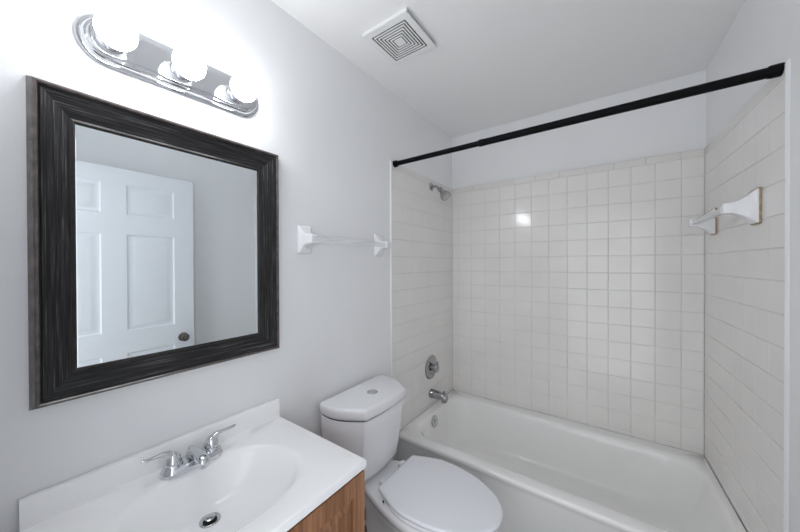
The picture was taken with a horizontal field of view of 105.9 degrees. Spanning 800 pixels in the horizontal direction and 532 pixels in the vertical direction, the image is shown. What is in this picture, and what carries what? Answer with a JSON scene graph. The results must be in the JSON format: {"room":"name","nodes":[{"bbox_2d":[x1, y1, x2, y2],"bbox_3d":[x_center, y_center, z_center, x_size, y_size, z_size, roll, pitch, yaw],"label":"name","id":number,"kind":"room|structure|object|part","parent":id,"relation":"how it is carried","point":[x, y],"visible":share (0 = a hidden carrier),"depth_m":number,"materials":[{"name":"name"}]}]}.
{"room":"bathroom","nodes":[
{"label":"bathroom","id":0,"kind":"room"},
{"bbox_2d":[0,0,451,531],"bbox_3d":[-0.282,0.175,1.623,0.100,2.483,2.538,0,0,36],"label":"wall","id":1,"kind":"structure","parent":0,"point":[335,132],"depth_m":1.13,"materials":[{"name":"white paint"}]},
{"bbox_2d":[26,75,279,410],"bbox_3d":[-0.676,-0.055,0.962,0.029,0.788,0.643,0,0,36],"label":"wall mirror","id":2,"kind":"object","parent":1,"relation":"attached to","point":[153,241],"visible":1,"depth_m":0.86,"materials":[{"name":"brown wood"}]},
{"bbox_2d":[75,124,257,367],"bbox_3d":[-0.686,-0.052,0.962,0.008,0.627,0.484,0,0,36],"label":"mirror glass","id":3,"kind":"object","parent":2,"relation":"attached to","point":[166,233],"depth_m":0.90,"materials":[{"name":"silver glass"}]},
{"bbox_2d":[73,9,257,117],"bbox_3d":[-0.640,-0.610,0.929,0.125,0.139,0.486,0,0,36],"label":"vanity light","id":4,"kind":"object","parent":1,"relation":"attached to","point":[108,37],"visible":1,"depth_m":0.88,"materials":[{"name":"silver metal"}]},
{"bbox_2d":[95,31,124,53],"bbox_3d":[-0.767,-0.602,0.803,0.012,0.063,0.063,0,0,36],"label":"bulb","id":5,"kind":"object","parent":4,"relation":"attached to","point":[101,47],"depth_m":0.79,"materials":[{"name":"white glass"}]},
{"bbox_3d":[-0.728,-0.602,0.775,0.088,0.085,0.085,0,0,36],"label":"bulb","id":6,"kind":"part","parent":4,"relation":"part of","materials":[{"name":"white glass"}]},
{"bbox_2d":[170,61,191,81],"bbox_3d":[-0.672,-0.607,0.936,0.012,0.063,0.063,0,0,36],"label":"bulb","id":7,"kind":"object","parent":4,"relation":"attached to","point":[175,76],"depth_m":0.92,"materials":[{"name":"white glass"}]},
{"bbox_3d":[-0.633,-0.607,0.907,0.088,0.085,0.085,0,0,36],"label":"bulb","id":8,"kind":"part","parent":4,"relation":"part of","materials":[{"name":"white glass"}]},
{"bbox_2d":[227,84,242,102],"bbox_3d":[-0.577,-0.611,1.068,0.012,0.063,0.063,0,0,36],"label":"bulb","id":9,"kind":"object","parent":4,"relation":"attached to","point":[231,98],"depth_m":1.05,"materials":[{"name":"white glass"}]},
{"bbox_3d":[-0.538,-0.611,1.040,0.088,0.085,0.085,0,0,36],"label":"bulb","id":10,"kind":"part","parent":4,"relation":"part of","materials":[{"name":"white glass"}]},
{"bbox_2d":[296,225,390,255],"bbox_3d":[-0.244,-0.118,1.521,0.078,0.125,0.588,0,0,36],"label":"towel bar","id":11,"kind":"object","parent":1,"relation":"attached to","point":[305,238],"visible":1,"depth_m":1.35,"materials":[{"name":"white ceramic"}]},
{"bbox_3d":[-0.394,-0.116,1.312,0.078,0.125,0.074,0,0,36],"label":"post","id":12,"kind":"part","parent":11,"relation":"part of","materials":[{"name":"white ceramic"}]},
{"bbox_3d":[-0.095,-0.120,1.730,0.078,0.125,0.074,0,0,36],"label":"post","id":13,"kind":"part","parent":11,"relation":"part of","materials":[{"name":"white ceramic"}]},
{"bbox_2d":[390,161,392,459],"bbox_3d":[-0.052,0.342,1.850,0.009,1.969,0.012,0,0,36],"label":"trim","id":14,"kind":"structure","parent":1,"relation":"attached to","point":[391,360],"depth_m":1.84,"materials":[{"name":"white"}]},
{"bbox_2d":[392,162,452,429],"bbox_3d":[0.195,0.205,2.199,0.006,1.698,0.844,0,0,36],"label":"tile surround","id":15,"kind":"object","parent":1,"relation":"attached to","point":[422,248],"visible":0.94,"depth_m":2.12,"materials":[{"name":"grey tile"}]},
{"bbox_2d":[425,355,438,378],"bbox_3d":[0.256,0.749,2.223,0.066,0.176,0.176,0,0,36],"label":"shower valve","id":16,"kind":"object","parent":15,"relation":"attached to","point":[432,366],"visible":1,"depth_m":2.20,"materials":[{"name":"silver metal"}]},
{"bbox_3d":[0.262,0.740,2.218,0.050,0.082,0.064,0,0,36],"label":"handle","id":17,"kind":"part","parent":16,"relation":"part of","materials":[{"name":"silver metal"}]},
{"bbox_2d":[429,388,447,402],"bbox_3d":[0.284,0.945,2.203,0.134,0.084,0.068,0,0,36],"label":"tub spout","id":18,"kind":"object","parent":15,"relation":"attached to","point":[433,393],"visible":1,"depth_m":2.18,"materials":[{"name":"silver metal"}]},
{"bbox_2d":[429,183,450,200],"bbox_3d":[0.292,-0.544,2.191,0.160,0.149,0.082,0,0,36],"label":"shower","id":19,"kind":"object","parent":15,"relation":"attached to","point":[445,195],"visible":1,"depth_m":2.17,"materials":[{"name":"silver metal"}]},
{"bbox_2d":[393,62,784,166],"bbox_3d":[0.596,-0.632,1.423,1.560,0.041,0.041,0,0,36],"label":"shower curtain rod","id":20,"kind":"object","parent":15,"relation":"attached to","point":[776,70],"visible":1,"depth_m":1.20,"materials":[{"name":"black metal"}]},
{"bbox_2d":[271,0,745,137],"bbox_3d":[0.443,-1.096,1.106,1.920,0.060,2.558,0,0,36],"label":"ceiling","id":21,"kind":"structure","parent":0,"point":[492,63],"depth_m":1.48,"materials":[{"name":"white paint"}]},
{"bbox_2d":[363,7,435,65],"bbox_3d":[0.001,-1.057,1.416,0.244,0.016,0.251,0,0,36],"label":"exhaust fan","id":22,"kind":"object","parent":21,"relation":"attached to","point":[399,38],"visible":1,"depth_m":1.39,"materials":[{"name":"white plastic"}]},
{"bbox_2d":[452,70,705,456],"bbox_3d":[1.087,0.168,2.141,1.524,2.483,0.100,0,0,36],"label":"wall","id":23,"kind":"structure","parent":0,"point":[679,125],"depth_m":1.96,"materials":[{"name":"white paint"}]},
{"bbox_2d":[452,148,704,455],"bbox_3d":[1.056,0.202,2.098,1.511,1.698,0.006,0,0,36],"label":"tile surround","id":24,"kind":"object","parent":23,"relation":"attached to","point":[578,294],"visible":1,"depth_m":1.96,"materials":[{"name":"grey tile"}]},
{"bbox_2d":[705,0,799,531],"bbox_3d":[1.082,0.176,0.646,0.100,2.483,2.545,0,0,33],"label":"wall","id":25,"kind":"structure","parent":0,"point":[764,33],"depth_m":0.98,"materials":[{"name":"white paint"}]},
{"bbox_2d":[704,69,784,531],"bbox_3d":[1.445,0.205,1.304,0.006,1.698,0.844,0,0,33],"label":"tile surround","id":26,"kind":"object","parent":25,"relation":"attached to","point":[744,271],"visible":0.95,"depth_m":1.17,"materials":[{"name":"grey tile"}]},
{"bbox_2d":[689,187,761,234],"bbox_3d":[1.412,-0.222,1.342,0.092,0.132,0.555,0,0,33],"label":"towel bar","id":27,"kind":"object","parent":26,"relation":"attached to","point":[748,208],"visible":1,"depth_m":1.13,"materials":[{"name":"white ceramic"}]},
{"bbox_3d":[1.543,-0.223,1.543,0.094,0.124,0.072,0,0,36],"label":"post","id":28,"kind":"part","parent":27,"relation":"part of","materials":[{"name":"white ceramic"}]},
{"bbox_3d":[1.284,-0.220,1.143,0.094,0.124,0.072,0,0,36],"label":"post","id":29,"kind":"part","parent":27,"relation":"part of","materials":[{"name":"white ceramic"}]},
{"bbox_2d":[784,58,790,531],"bbox_3d":[1.211,0.387,0.946,0.009,2.057,0.012,0,0,36],"label":"trim","id":30,"kind":"structure","parent":25,"relation":"attached to","point":[787,62],"depth_m":0.94,"materials":[{"name":"white paint"}]},
{"bbox_3d":[0.451,1.447,1.120,1.920,0.060,2.558,0,0,36],"label":"floor","id":31,"kind":"structure","parent":0,"visible":0},
{"bbox_2d":[287,470,365,531],"bbox_3d":[-0.480,1.028,0.820,0.512,0.788,0.663,0,0,36],"label":"vanity cabinet","id":32,"kind":"object","parent":31,"relation":"on","point":[344,510],"visible":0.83,"depth_m":0.87,"materials":[{"name":"brown wood"}]},
{"bbox_2d":[18,398,365,531],"bbox_3d":[-0.494,0.633,0.824,0.486,0.191,0.655,0,0,36],"label":"sink","id":33,"kind":"object","parent":32,"relation":"in","point":[271,471],"visible":0.98,"depth_m":0.86,"materials":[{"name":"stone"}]},
{"bbox_2d":[141,424,235,480],"bbox_3d":[-0.612,0.569,0.910,0.121,0.075,0.252,0,0,36],"label":"faucet","id":34,"kind":"object","parent":33,"relation":"on","point":[174,466],"visible":1,"depth_m":0.89,"materials":[{"name":"silver metal"}]},
{"bbox_3d":[-0.683,0.554,0.861,0.025,0.043,0.090,0,0,36],"label":"lever","id":35,"kind":"part","parent":34,"relation":"part of","materials":[{"name":"silver metal"}]},
{"bbox_3d":[-0.666,0.570,0.886,0.054,0.050,0.054,0,0,36],"label":"handle","id":36,"kind":"part","parent":34,"relation":"part of","materials":[{"name":"silver metal"}]},
{"bbox_3d":[-0.636,0.595,0.928,0.062,0.023,0.167,0,0,36],"label":"plate","id":37,"kind":"part","parent":34,"relation":"part of","materials":[{"name":"silver metal"}]},
{"bbox_3d":[-0.607,0.575,0.907,0.110,0.048,0.033,0,0,36],"label":"spout","id":38,"kind":"part","parent":34,"relation":"part of","materials":[{"name":"silver metal"}]},
{"bbox_3d":[-0.606,0.569,0.970,0.054,0.050,0.054,0,0,36],"label":"handle","id":39,"kind":"part","parent":34,"relation":"part of","materials":[{"name":"silver metal"}]},
{"bbox_3d":[-0.588,0.555,0.994,0.025,0.035,0.088,0,0,36],"label":"lever","id":40,"kind":"part","parent":34,"relation":"part of","materials":[{"name":"silver metal"}]},
{"bbox_2d":[319,375,502,531],"bbox_3d":[0.062,1.016,1.337,0.751,0.801,0.450,0,0,36],"label":"toilet","id":41,"kind":"object","parent":31,"relation":"on","point":[418,493],"visible":0.9,"depth_m":1.32,"materials":[{"name":"white ceramic"}]},
{"bbox_3d":[-0.145,0.643,1.482,0.244,0.050,0.450,0,0,36],"label":"tank lid","id":42,"kind":"part","parent":41,"relation":"part of","materials":[{"name":"white ceramic"}]},
{"bbox_3d":[-0.149,0.835,1.486,0.233,0.314,0.436,0,0,36],"label":"tank","id":43,"kind":"part","parent":41,"relation":"part of","materials":[{"name":"white ceramic"}]},
{"bbox_3d":[0.066,1.208,1.350,0.741,0.418,0.364,0,0,36],"label":"bowl","id":44,"kind":"part","parent":41,"relation":"part of","materials":[{"name":"white ceramic"}]},
{"bbox_3d":[0.184,0.971,1.286,0.495,0.020,0.386,0,0,36],"label":"seat lid","id":45,"kind":"part","parent":41,"relation":"part of","materials":[{"name":"white plastic"}]},
{"bbox_3d":[0.183,0.989,1.287,0.489,0.015,0.386,0,0,36],"label":"seat","id":46,"kind":"part","parent":41,"relation":"part of","materials":[{"name":"white plastic"}]},
{"bbox_2d":[397,390,745,531],"bbox_3d":[0.839,1.228,1.764,1.549,0.368,0.805,0,0,36],"label":"bathtub","id":47,"kind":"object","parent":31,"relation":"on","point":[546,473],"visible":0.88,"depth_m":1.74,"materials":[{"name":"white ceramic"}]},
{"bbox_3d":[0.244,1.094,2.125,0.020,0.080,0.080,0,0,36],"label":"overflow plate","id":48,"kind":"part","parent":47,"relation":"part of","materials":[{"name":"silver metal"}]}
]}

